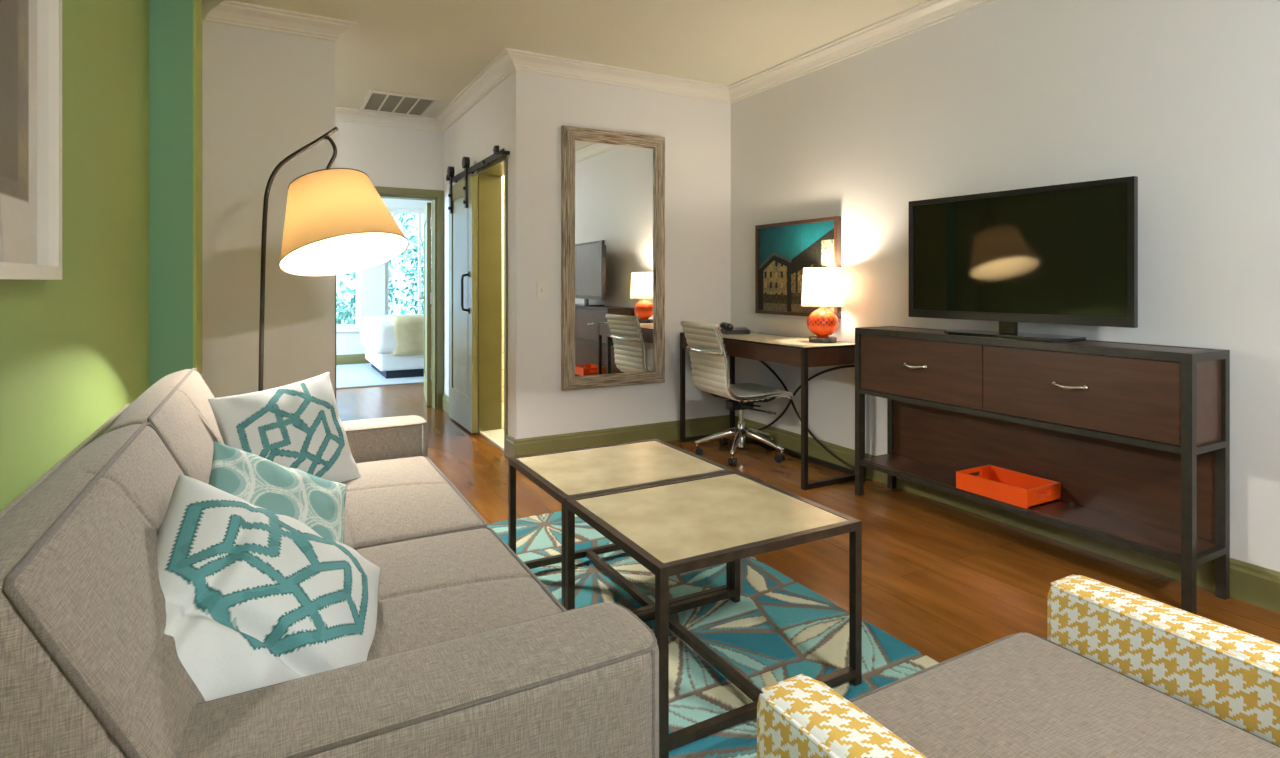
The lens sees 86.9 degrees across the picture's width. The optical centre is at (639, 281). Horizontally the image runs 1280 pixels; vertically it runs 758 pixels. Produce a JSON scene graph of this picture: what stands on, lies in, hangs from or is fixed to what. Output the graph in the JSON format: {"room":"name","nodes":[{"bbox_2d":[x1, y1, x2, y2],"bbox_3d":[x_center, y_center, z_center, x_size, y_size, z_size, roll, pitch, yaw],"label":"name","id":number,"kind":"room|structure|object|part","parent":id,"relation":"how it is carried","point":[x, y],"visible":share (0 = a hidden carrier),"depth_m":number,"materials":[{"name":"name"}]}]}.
{"room":"hotel room","nodes":[
{"label":"hotel room","id":0,"kind":"room"},
{"bbox_2d":[0,0,148,511],"bbox_3d":[-0.714,-0.145,0.190,0.150,2.450,6.220,0,0,-29],"label":"wall","id":1,"kind":"structure","parent":0,"point":[74,349],"depth_m":1.96,"materials":[{"name":"green paint"}]},
{"bbox_2d":[0,0,61,279],"bbox_3d":[-1.046,-0.480,1.004,0.049,0.950,1.166,0,0,-29],"label":"picture frame","id":2,"kind":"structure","parent":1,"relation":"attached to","point":[30,30],"depth_m":1.44,"materials":[{"name":"beige wood"}]},
{"bbox_2d":[0,0,36,264],"bbox_3d":[-1.057,-0.480,0.998,0.001,0.890,1.106,0,0,-29],"label":"print","id":3,"kind":"object","parent":2,"relation":"attached to","point":[18,18],"depth_m":1.37},
{"bbox_2d":[149,0,201,386],"bbox_3d":[-2.211,-0.145,3.096,0.322,2.450,0.324,0,0,-29],"label":"wall","id":4,"kind":"structure","parent":0,"point":[170,21],"depth_m":3.00,"materials":[{"name":"green paint"}]},
{"bbox_2d":[336,198,431,354],"bbox_3d":[-3.602,-0.145,9.059,6.600,2.450,0.150,0,0,-29],"label":"wall","id":5,"kind":"structure","parent":0,"point":[373,278],"depth_m":8.99,"materials":[{"name":"white paint"}]},
{"bbox_2d":[336,270,360,331],"bbox_3d":[-4.279,-0.175,8.642,1.430,1.650,0.170,0,0,-29],"label":"window","id":6,"kind":"structure","parent":5,"relation":"attached to","point":[339,327],"depth_m":8.93,"materials":[{"name":"beige wood"}]},
{"bbox_3d":[-4.255,0.630,8.598,1.430,0.040,0.070,0,0,-29],"label":"sill","id":7,"kind":"part","parent":6,"relation":"part of","materials":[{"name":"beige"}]},
{"bbox_2d":[336,354,369,364],"bbox_3d":[-3.562,1.015,8.987,6.600,0.130,0.016,0,0,-29],"label":"baseboard","id":8,"kind":"structure","parent":5,"relation":"attached to","point":[350,358],"depth_m":8.86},
{"bbox_2d":[385,208,431,314],"bbox_3d":[-2.831,-0.175,9.437,1.505,1.650,0.170,0,0,-29],"label":"window","id":9,"kind":"structure","parent":5,"relation":"attached to","point":[419,212],"depth_m":9.33,"materials":[{"name":"beige"}]},
{"bbox_2d":[335,121,443,196],"bbox_3d":[-1.805,-0.145,5.785,6.600,2.450,0.120,0,0,-29],"label":"wall","id":10,"kind":"structure","parent":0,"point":[396,157],"depth_m":5.59,"materials":[{"name":"white paint"}]},
{"bbox_2d":[202,21,730,438],"bbox_3d":[-0.858,-0.145,4.103,3.664,2.450,0.140,0,0,-29],"label":"wall","id":11,"kind":"structure","parent":0,"point":[696,132],"depth_m":4.10,"materials":[{"name":"white paint"}]},
{"bbox_2d":[202,0,356,40],"bbox_3d":[-1.820,-1.326,3.439,0.693,0.088,0.098,0,0,-29],"label":"trim","id":12,"kind":"structure","parent":11,"relation":"attached to","point":[227,12],"depth_m":3.42,"materials":[{"name":"beige paint"}]},
{"bbox_2d":[537,281,547,298],"bbox_3d":[-0.600,0.050,4.156,0.070,0.110,0.016,0,0,-29],"label":"light switch","id":13,"kind":"object","parent":11,"relation":"attached to","point":[542,286],"visible":1,"depth_m":4.16,"materials":[{"name":"beige plastic"}]},
{"bbox_2d":[561,125,664,390],"bbox_3d":[-0.158,-0.149,4.380,0.737,1.650,0.047,0,0,-29],"label":"wall mirror","id":14,"kind":"object","parent":11,"relation":"attached to","point":[613,182],"visible":1,"depth_m":4.36,"materials":[{"name":"brown wood"}]},
{"bbox_3d":[-0.445,-0.149,4.222,0.082,1.650,0.047,0,0,-29],"label":"frame","id":15,"kind":"part","parent":14,"relation":"part of","materials":[{"name":"brown wood"}]},
{"bbox_2d":[575,140,653,375],"bbox_3d":[-0.162,-0.149,4.387,0.581,1.494,0.008,0,0,-29],"label":"mirror glass","id":16,"kind":"object","parent":14,"relation":"on","point":[614,179],"depth_m":4.38,"materials":[{"name":"white"}]},
{"bbox_3d":[-0.158,-0.933,4.380,0.737,0.082,0.047,0,0,-29],"label":"frame","id":17,"kind":"part","parent":14,"relation":"part of","materials":[{"name":"brown wood"}]},
{"bbox_3d":[-0.158,0.635,4.380,0.737,0.082,0.047,0,0,-29],"label":"frame","id":18,"kind":"part","parent":14,"relation":"part of","materials":[{"name":"brown wood"}]},
{"bbox_3d":[0.130,-0.149,4.537,0.082,1.650,0.047,0,0,-29],"label":"frame","id":19,"kind":"part","parent":14,"relation":"part of","materials":[{"name":"brown wood"}]},
{"bbox_2d":[505,48,729,102],"bbox_3d":[-0.068,-1.326,4.401,1.694,0.088,0.098,0,0,-29],"label":"trim","id":20,"kind":"structure","parent":11,"relation":"attached to","point":[527,61],"depth_m":4.35,"materials":[{"name":"beige paint"}]},
{"bbox_2d":[514,414,729,456],"bbox_3d":[-0.052,1.015,4.456,1.612,0.130,0.016,0,0,-29],"label":"baseboard","id":21,"kind":"structure","parent":11,"relation":"attached to","point":[670,430],"depth_m":4.41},
{"bbox_2d":[444,76,509,434],"bbox_3d":[-1.169,-0.145,5.027,0.170,2.450,1.820,0,0,-29],"label":"wall","id":22,"kind":"structure","parent":0,"point":[486,125],"depth_m":4.91,"materials":[{"name":"white paint"}]},
{"bbox_2d":[335,107,442,131],"bbox_3d":[-2.538,-1.326,5.258,2.008,0.088,0.098,0,0,-29],"label":"trim","id":23,"kind":"structure","parent":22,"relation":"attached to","point":[341,114],"depth_m":5.52,"materials":[{"name":"beige paint"}]},
{"bbox_2d":[335,186,443,408],"bbox_3d":[-2.108,0.150,5.608,0.918,1.860,0.138,0,0,-29],"label":"door frame","id":24,"kind":"structure","parent":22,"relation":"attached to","point":[436,196],"depth_m":5.75,"materials":[{"name":"green wood"}]},
{"bbox_2d":[418,202,431,405],"bbox_3d":[-1.971,0.192,6.195,0.098,1.760,0.774,0,0,-20],"label":"door","id":25,"kind":"structure","parent":22,"relation":"in","point":[427,297],"depth_m":5.86,"materials":[{"name":"grey wood"}]},
{"bbox_2d":[442,393,448,412],"bbox_3d":[-1.446,1.015,5.338,0.016,0.130,1.010,0,0,-29],"label":"baseboard","id":26,"kind":"structure","parent":22,"relation":"attached to","point":[445,398],"depth_m":5.65,"materials":[{"name":"paint"}]},
{"bbox_2d":[434,48,515,131],"bbox_3d":[-1.234,-1.326,4.867,0.098,0.088,2.038,0,0,-29],"label":"trim","id":27,"kind":"structure","parent":22,"relation":"attached to","point":[502,66],"depth_m":4.65,"materials":[{"name":"beige paint"}]},
{"bbox_2d":[446,145,509,432],"bbox_3d":[-1.199,0.082,4.783,0.116,1.967,1.440,0,0,-29],"label":"door","id":28,"kind":"structure","parent":22,"relation":"in","point":[463,196],"depth_m":4.95,"materials":[{"name":"grey wood"}]},
{"bbox_3d":[-1.243,0.075,4.804,0.061,0.300,0.040,0,0,-29],"label":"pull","id":29,"kind":"part","parent":28,"relation":"part of","materials":[{"name":"black metal"}]},
{"bbox_3d":[-1.179,-0.818,4.794,0.071,0.070,1.440,0,0,-29],"label":"barn door rail","id":30,"kind":"part","parent":28,"relation":"part of","materials":[{"name":"black metal"}]},
{"bbox_2d":[477,154,507,453],"bbox_3d":[-0.925,0.140,4.570,0.182,1.880,0.694,0,0,-29],"label":"trim","id":31,"kind":"structure","parent":22,"relation":"attached to","point":[490,175],"depth_m":4.85,"materials":[{"name":"green wood"}]},
{"bbox_2d":[505,434,514,456],"bbox_3d":[-0.794,1.015,4.150,0.016,0.130,0.160,0,0,-29],"label":"baseboard","id":32,"kind":"structure","parent":22,"relation":"attached to","point":[509,441],"depth_m":4.15,"materials":[{"name":"paint"}]},
{"bbox_2d":[502,176,503,401],"bbox_3d":[-0.384,-0.145,5.458,1.622,2.450,1.820,0,0,-29],"label":"wall","id":33,"kind":"structure","parent":0,"point":[502,176],"depth_m":6.00,"materials":[{"name":"paint"}]},
{"bbox_2d":[202,0,926,117],"bbox_3d":[-0.619,-1.430,3.624,6.800,0.120,12.550,0,0,-29],"label":"ceiling","id":34,"kind":"structure","parent":0,"point":[424,48],"depth_m":3.71,"materials":[{"name":"beige paint"}]},
{"bbox_2d":[359,90,439,116],"bbox_3d":[-1.859,-1.364,5.197,0.500,0.012,0.600,0,0,-29],"label":"ceiling vent","id":35,"kind":"object","parent":34,"relation":"in","point":[379,101],"visible":1,"depth_m":5.16,"materials":[{"name":"beige metal"}]},
{"bbox_2d":[364,93,386,109],"bbox_3d":[-2.003,-1.367,5.117,0.094,0.006,0.536,0,0,-29],"label":"grille","id":36,"kind":"object","parent":35,"relation":"attached to","point":[377,101],"depth_m":5.11,"materials":[{"name":"grey metal"}]},
{"bbox_2d":[380,95,401,111],"bbox_3d":[-1.907,-1.367,5.170,0.094,0.006,0.536,0,0,-29],"label":"grille","id":37,"kind":"object","parent":35,"relation":"attached to","point":[390,103],"depth_m":5.16,"materials":[{"name":"grey metal"}]},
{"bbox_2d":[395,97,417,113],"bbox_3d":[-1.810,-1.367,5.223,0.094,0.006,0.536,0,0,-29],"label":"grille","id":38,"kind":"object","parent":35,"relation":"attached to","point":[405,105],"depth_m":5.22,"materials":[{"name":"grey metal"}]},
{"bbox_2d":[409,99,432,114],"bbox_3d":[-1.714,-1.367,5.276,0.094,0.006,0.536,0,0,-29],"label":"grille","id":39,"kind":"object","parent":35,"relation":"attached to","point":[418,107],"depth_m":5.25,"materials":[{"name":"grey metal"}]},
{"bbox_2d":[336,382,1279,662],"bbox_3d":[-0.619,1.133,3.624,6.800,0.134,12.550,0,0,-29],"label":"floor","id":40,"kind":"structure","parent":0,"point":[945,581],"depth_m":2.68,"materials":[{"name":"brown wood"}]},
{"bbox_2d":[0,368,658,757],"bbox_3d":[-0.841,0.688,1.660,0.963,0.783,1.950,0,0,-29],"label":"sofa","id":41,"kind":"object","parent":40,"relation":"on","point":[468,656],"visible":0.62,"depth_m":0.95,"materials":[{"name":"fabric"}]},
{"bbox_3d":[-1.131,0.610,1.501,0.300,0.400,1.942,0,0,-29],"label":"frame","id":42,"kind":"part","parent":41,"relation":"part of","materials":[{"name":"fabric"}]},
{"bbox_2d":[0,424,205,757],"bbox_3d":[-0.789,0.546,1.098,0.357,0.498,0.914,0,0,-29],"label":"cushion","id":43,"kind":"object","parent":41,"relation":"on","point":[89,667],"depth_m":0.80,"materials":[{"name":"fabric"}]},
{"bbox_2d":[96,369,223,483],"bbox_3d":[-1.259,0.546,1.953,0.357,0.498,1.034,0,0,-29],"label":"cushion","id":44,"kind":"object","parent":41,"relation":"on","point":[177,406],"depth_m":1.71,"materials":[{"name":"fabric"}]},
{"bbox_2d":[157,474,379,700],"bbox_3d":[-0.623,0.568,1.107,0.339,0.464,0.517,0,0,-16],"label":"throw pillow","id":45,"kind":"object","parent":41,"relation":"on","point":[255,597],"visible":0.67,"depth_m":1.06,"materials":[{"name":"fabric"}]},
{"bbox_2d":[209,441,346,542],"bbox_3d":[-0.829,0.558,1.552,0.204,0.402,0.442,0,0,36],"label":"throw pillow","id":46,"kind":"object","parent":41,"relation":"on","point":[316,502],"visible":0.4,"depth_m":1.55,"materials":[{"name":"fabric"}]},
{"bbox_2d":[208,372,360,482],"bbox_3d":[-1.077,0.492,2.078,0.171,0.384,0.407,0,0,34],"label":"throw pillow","id":47,"kind":"object","parent":41,"relation":"on","point":[298,425],"visible":0.76,"depth_m":2.06,"materials":[{"name":"fabric"}]},
{"bbox_3d":[-1.173,0.760,2.485,0.753,0.460,0.185,0,0,-29],"label":"armrest","id":48,"kind":"part","parent":41,"relation":"part of","materials":[{"name":"fabric"}]},
{"bbox_2d":[340,456,483,547],"bbox_3d":[-0.927,0.718,2.028,0.725,0.170,0.847,0,0,-29],"label":"seat cushion","id":49,"kind":"object","parent":41,"relation":"on","point":[394,499],"depth_m":1.95,"materials":[{"name":"fabric"}]},
{"bbox_3d":[-0.324,0.769,0.937,0.753,0.442,0.185,0,0,-29],"label":"armrest","id":50,"kind":"part","parent":41,"relation":"part of","materials":[{"name":"fabric"}]},
{"bbox_2d":[356,528,561,660],"bbox_3d":[-0.548,0.718,1.337,0.725,0.170,0.727,0,0,-29],"label":"seat cushion","id":51,"kind":"object","parent":41,"relation":"on","point":[436,587],"depth_m":1.41,"materials":[{"name":"fabric"}]},
{"bbox_2d":[258,127,408,390],"bbox_3d":[-1.317,0.226,2.655,0.794,1.708,0.469,0,0,6],"label":"floor lamp","id":52,"kind":"object","parent":40,"relation":"on","point":[337,222],"visible":0.96,"depth_m":2.59,"materials":[{"name":"fabric"}]},
{"bbox_3d":[-1.242,-0.460,2.713,0.049,0.265,0.104,0,0,-41],"label":"shade arm","id":53,"kind":"part","parent":52,"relation":"part of","materials":[{"name":"metal"}]},
{"bbox_3d":[-1.190,-0.245,2.661,0.468,0.300,0.468,-23,-11,28],"label":"lamp shade","id":54,"kind":"part","parent":52,"relation":"part of","materials":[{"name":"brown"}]},
{"bbox_2d":[336,363,431,388],"bbox_3d":[-2.477,1.073,8.308,2.550,0.012,2.050,0,0,-29],"label":"bedroom rug","id":55,"kind":"object","parent":40,"relation":"on","point":[347,375],"visible":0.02,"depth_m":7.47,"materials":[{"name":"white carpet"}]},
{"bbox_2d":[360,314,431,378],"bbox_3d":[-2.325,0.733,8.401,2.035,0.666,1.385,0,0,-29],"label":"bed","id":56,"kind":"object","parent":55,"relation":"on","point":[377,336],"visible":0.21,"depth_m":7.50,"materials":[{"name":"white fabric"}]},
{"bbox_2d":[360,314,431,354],"bbox_3d":[-2.325,0.610,8.401,2.035,0.420,1.385,0,0,-29],"label":"bedding","id":57,"kind":"object","parent":56,"relation":"on","point":[377,336],"depth_m":7.42,"materials":[{"name":"white fabric"}]},
{"bbox_2d":[387,315,431,355],"bbox_3d":[-2.111,0.608,8.027,1.700,0.435,0.544,0,0,-29],"label":"pillow","id":58,"kind":"object","parent":56,"relation":"on","point":[408,329],"visible":0.23,"depth_m":7.49,"materials":[{"name":"beige fabric"}]},
{"bbox_2d":[487,511,937,757],"bbox_3d":[-0.056,1.073,2.048,1.432,0.013,2.245,0,0,-29],"label":"area rug","id":59,"kind":"object","parent":40,"relation":"on","point":[779,629],"visible":0.26,"depth_m":2.05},
{"bbox_2d":[508,438,735,612],"bbox_3d":[-0.077,0.850,2.361,0.620,0.431,0.530,0,0,-29],"label":"coffee table","id":60,"kind":"object","parent":59,"relation":"on","point":[571,473],"visible":0.56,"depth_m":2.33,"materials":[{"name":"beige stone"}]},
{"bbox_3d":[-0.462,0.861,2.440,0.022,0.409,0.022,0,0,-29],"label":"leg","id":61,"kind":"part","parent":60,"relation":"part of","materials":[{"name":"brown metal"}]},
{"bbox_3d":[-0.217,0.861,1.994,0.022,0.409,0.022,0,0,-29],"label":"leg","id":62,"kind":"part","parent":60,"relation":"part of","materials":[{"name":"brown metal"}]},
{"bbox_3d":[-0.077,0.645,2.361,0.620,0.022,0.530,0,0,-29],"label":"frame","id":63,"kind":"part","parent":60,"relation":"part of","materials":[{"name":"brown metal"}]},
{"bbox_3d":[0.307,0.861,2.282,0.022,0.409,0.022,0,0,-29],"label":"leg","id":64,"kind":"part","parent":60,"relation":"part of","materials":[{"name":"brown metal"}]},
{"bbox_2d":[565,471,861,757],"bbox_3d":[0.184,0.850,1.885,0.620,0.431,0.549,0,0,-29],"label":"coffee table","id":65,"kind":"object","parent":59,"relation":"on","point":[671,528],"visible":0.88,"depth_m":1.79,"materials":[{"name":"brown metal"}]},
{"bbox_3d":[-0.205,0.861,1.972,0.022,0.409,0.022,0,0,-29],"label":"leg","id":66,"kind":"part","parent":65,"relation":"part of","materials":[{"name":"brown metal"}]},
{"bbox_3d":[0.049,0.861,1.510,0.022,0.409,0.022,0,0,-29],"label":"leg","id":67,"kind":"part","parent":65,"relation":"part of","materials":[{"name":"brown metal"}]},
{"bbox_3d":[0.184,0.645,1.885,0.620,0.022,0.549,0,0,-29],"label":"frame","id":68,"kind":"part","parent":65,"relation":"part of","materials":[{"name":"brown metal"}]},
{"bbox_3d":[0.320,0.861,2.259,0.022,0.409,0.022,0,0,-29],"label":"leg","id":69,"kind":"part","parent":65,"relation":"part of","materials":[{"name":"brown metal"}]},
{"bbox_3d":[0.573,0.861,1.797,0.022,0.409,0.022,0,0,-29],"label":"leg","id":70,"kind":"part","parent":65,"relation":"part of","materials":[{"name":"brown metal"}]},
{"bbox_2d":[680,321,793,466],"bbox_3d":[0.610,0.662,4.210,0.604,0.836,0.550,0,0,-25],"label":"office chair","id":71,"kind":"object","parent":40,"relation":"on","point":[710,372],"visible":1,"depth_m":4.10,"materials":[{"name":"beige leather"}]},
{"bbox_3d":[0.433,0.477,4.116,0.202,0.451,0.400,0,0,-25],"label":"backrest","id":72,"kind":"part","parent":71,"relation":"part of","materials":[{"name":"beige leather"}]},
{"bbox_3d":[0.477,0.971,4.204,0.273,0.129,0.048,0,0,-1],"label":"leg","id":73,"kind":"part","parent":71,"relation":"part of","materials":[{"name":"silver metal"}]},
{"bbox_3d":[0.574,0.971,4.064,0.048,0.129,0.273,0,0,22],"label":"leg","id":74,"kind":"part","parent":71,"relation":"part of","materials":[{"name":"silver metal"}]},
{"bbox_3d":[0.684,0.483,4.003,0.552,0.456,0.020,0,0,-25],"label":"frame","id":75,"kind":"part","parent":71,"relation":"part of","materials":[{"name":"silver metal"}]},
{"bbox_3d":[0.751,0.971,4.298,0.273,0.129,0.048,0,0,-37],"label":"leg","id":76,"kind":"part","parent":71,"relation":"part of","materials":[{"name":"silver metal"}]},
{"bbox_3d":[0.685,0.687,4.232,0.357,0.048,0.400,0,0,-25],"label":"seat","id":77,"kind":"part","parent":71,"relation":"part of","materials":[{"name":"beige leather"}]},
{"bbox_3d":[0.747,0.971,4.109,0.273,0.129,0.048,0,0,40],"label":"leg","id":78,"kind":"part","parent":71,"relation":"part of","materials":[{"name":"silver metal"}]},
{"bbox_2d":[680,332,864,489],"bbox_3d":[0.754,0.711,4.140,0.439,0.739,1.210,0,0,-29],"label":"writing desk","id":79,"kind":"object","parent":40,"relation":"on","point":[780,349],"visible":0.85,"depth_m":3.81,"materials":[{"name":"wood"}]},
{"bbox_3d":[0.288,0.717,4.560,0.026,0.727,0.026,0,0,-29],"label":"leg","id":80,"kind":"part","parent":79,"relation":"part of","materials":[{"name":"metal"}]},
{"bbox_3d":[0.417,0.400,4.320,0.018,0.090,0.516,0,0,-29],"label":"drawer","id":81,"kind":"part","parent":79,"relation":"part of","materials":[{"name":"brown wood"}]},
{"bbox_3d":[0.650,0.717,4.758,0.026,0.727,0.026,0,0,-29],"label":"leg","id":82,"kind":"part","parent":79,"relation":"part of","materials":[{"name":"metal"}]},
{"bbox_2d":[720,322,749,333],"bbox_3d":[0.626,0.305,4.472,0.170,0.072,0.191,0,0,-9],"label":"desk telephone","id":83,"kind":"object","parent":79,"relation":"on","point":[726,328],"visible":0.99,"depth_m":4.41,"materials":[{"name":"black plastic"}]},
{"bbox_3d":[0.696,0.400,3.812,0.018,0.090,0.636,0,0,-29],"label":"drawer","id":84,"kind":"part","parent":79,"relation":"part of","materials":[{"name":"brown wood"}]},
{"bbox_3d":[0.765,1.067,4.146,0.413,0.026,1.210,0,0,-29],"label":"floor rail","id":85,"kind":"part","parent":79,"relation":"part of","materials":[{"name":"metal"}]},
{"bbox_3d":[0.858,0.717,3.522,0.026,0.727,0.026,0,0,-29],"label":"leg","id":86,"kind":"part","parent":79,"relation":"part of","materials":[{"name":"metal"}]},
{"bbox_2d":[801,267,844,342],"bbox_3d":[1.041,0.130,3.850,0.241,0.422,0.241,0,0,-29],"label":"table lamp","id":87,"kind":"object","parent":79,"relation":"on","point":[822,287],"visible":1,"depth_m":3.77,"materials":[{"name":"fabric"}]},
{"bbox_3d":[1.041,0.029,3.850,0.238,0.217,0.238,0,0,-29],"label":"lamp shade","id":88,"kind":"part","parent":87,"relation":"part of","materials":[{"name":"beige fabric"}]},
{"bbox_3d":[1.041,0.228,3.850,0.174,0.170,0.174,0,0,-29],"label":"globe","id":89,"kind":"part","parent":87,"relation":"part of","materials":[{"name":"orange ceramic"}]},
{"bbox_3d":[1.220,0.717,3.720,0.026,0.727,0.026,0,0,-29],"label":"leg","id":90,"kind":"part","parent":79,"relation":"part of","materials":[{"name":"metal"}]},
{"bbox_2d":[757,574,1279,757],"bbox_3d":[0.657,0.645,0.593,0.692,0.870,0.973,0,0,-29],"label":"armchair","id":91,"kind":"object","parent":40,"relation":"on","point":[1118,672],"visible":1,"depth_m":0.91,"materials":[{"name":"fabric"}]},
{"bbox_3d":[0.354,0.712,0.517,0.088,0.456,0.745,0,0,-29],"label":"armrest","id":92,"kind":"part","parent":91,"relation":"part of","materials":[{"name":"yellow fabric"}]},
{"bbox_2d":[852,633,1279,757],"bbox_3d":[0.594,0.642,0.708,0.512,0.152,0.710,0,0,-29],"label":"seat cushion","id":93,"kind":"object","parent":91,"relation":"on","point":[1018,695],"depth_m":0.90,"materials":[{"name":"fabric"}]},
{"bbox_3d":[0.884,0.712,0.807,0.088,0.456,0.745,0,0,-29],"label":"armrest","id":94,"kind":"part","parent":91,"relation":"part of","materials":[{"name":"yellow fabric"}]},
{"bbox_2d":[855,326,1229,613],"bbox_3d":[1.544,0.656,2.868,0.290,0.848,1.433,0,0,-29],"label":"media console","id":95,"kind":"object","parent":40,"relation":"on","point":[1135,437],"visible":0.98,"depth_m":2.60,"materials":[{"name":"brown wood"}]},
{"bbox_3d":[1.114,0.671,3.432,0.030,0.818,0.030,0,0,-29],"label":"leg","id":96,"kind":"part","parent":95,"relation":"part of","materials":[{"name":"black metal"}]},
{"bbox_3d":[1.321,0.671,3.545,0.030,0.818,0.030,0,0,-29],"label":"leg","id":97,"kind":"part","parent":95,"relation":"part of","materials":[{"name":"black metal"}]},
{"bbox_3d":[1.263,0.389,3.115,0.035,0.025,0.132,0,0,-29],"label":"handle","id":98,"kind":"part","parent":95,"relation":"part of","materials":[{"name":"silver metal"}]},
{"bbox_3d":[1.283,0.401,3.127,0.022,0.272,0.664,0,0,-29],"label":"drawer","id":99,"kind":"part","parent":95,"relation":"part of","materials":[{"name":"brown wood"}]},
{"bbox_2d":[956,465,1060,508],"bbox_3d":[1.558,0.863,2.868,0.230,0.072,0.316,0,0,-29],"label":"serving tray","id":100,"kind":"object","parent":95,"relation":"on","point":[1026,491],"visible":1,"depth_m":2.84,"materials":[{"name":"orange plastic"}]},
{"bbox_2d":[909,176,1137,341],"bbox_3d":[1.560,-0.076,2.858,0.210,0.617,0.932,0,0,-33],"label":"television","id":101,"kind":"object","parent":95,"relation":"on","point":[1067,254],"visible":1,"depth_m":2.76,"materials":[{"name":"black plastic"}]},
{"bbox_2d":[863,454,1217,555],"bbox_3d":[1.554,0.910,2.873,0.222,0.023,1.389,0,0,-29],"label":"shelf","id":102,"kind":"object","parent":95,"relation":"attached to","point":[1151,534],"depth_m":2.59,"materials":[{"name":"brown wood"}]},
{"bbox_3d":[1.659,0.731,2.931,0.012,0.337,1.373,0,0,-29],"label":"panel","id":103,"kind":"part","parent":95,"relation":"part of","materials":[{"name":"brown wood"}]},
{"bbox_3d":[1.593,0.389,2.514,0.035,0.025,0.132,0,0,-29],"label":"handle","id":104,"kind":"part","parent":95,"relation":"part of","materials":[{"name":"silver metal"}]},
{"bbox_3d":[1.613,0.401,2.525,0.022,0.272,0.702,0,0,-29],"label":"drawer","id":105,"kind":"part","parent":95,"relation":"part of","materials":[{"name":"brown wood"}]},
{"bbox_3d":[1.788,0.671,2.202,0.030,0.818,0.030,0,0,-29],"label":"leg","id":106,"kind":"part","parent":95,"relation":"part of","materials":[{"name":"black metal"}]},
{"bbox_3d":[1.995,0.671,2.315,0.030,0.818,0.030,0,0,-29],"label":"leg","id":107,"kind":"part","parent":95,"relation":"part of","materials":[{"name":"black metal"}]},
{"bbox_2d":[731,0,1279,571],"bbox_3d":[2.289,-0.145,2.020,0.150,2.450,6.540,0,0,-29],"label":"wall","id":108,"kind":"structure","parent":0,"point":[1180,97],"depth_m":2.83,"materials":[{"name":"white paint"}]},
{"bbox_2d":[755,216,840,317],"bbox_3d":[0.971,-0.085,4.230,0.035,0.590,0.745,0,0,-29],"label":"framed photo","id":109,"kind":"object","parent":108,"relation":"attached to","point":[783,249],"visible":0.82,"depth_m":4.27,"materials":[{"name":"teal paper"}]},
{"bbox_2d":[728,0,996,102],"bbox_3d":[2.181,-1.326,1.961,0.098,0.088,6.540,0,0,-29],"label":"trim","id":110,"kind":"structure","parent":108,"relation":"attached to","point":[928,13],"depth_m":3.74,"materials":[{"name":"beige"}]},
{"bbox_2d":[735,416,1279,612],"bbox_3d":[2.217,1.015,1.980,0.016,0.130,6.540,0,0,-29],"label":"baseboard","id":111,"kind":"structure","parent":108,"relation":"attached to","point":[1250,583],"depth_m":2.75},
{"label":"outside","id":112,"kind":"structure","parent":0,"visible":0},
{"bbox_3d":[-11.977,4.180,21.830,50.000,0.200,30.200,0,0,-29],"label":"ground","id":113,"kind":"structure","parent":112,"visible":0},
{"bbox_2d":[336,213,417,324],"bbox_3d":[-6.631,0.491,13.570,4.812,7.192,3.236,0,0,-31],"label":"tree","id":114,"kind":"object","parent":113,"relation":"on","point":[346,313],"visible":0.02,"depth_m":14.19,"materials":[{"name":"green plant"}]},
{"bbox_2d":[396,235,431,313],"bbox_3d":[-3.774,0.027,17.882,5.266,8.120,3.996,0,0,-29],"label":"tree","id":115,"kind":"object","parent":113,"relation":"on","point":[415,249],"visible":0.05,"depth_m":17.20,"materials":[{"name":"green plant"}]}
]}

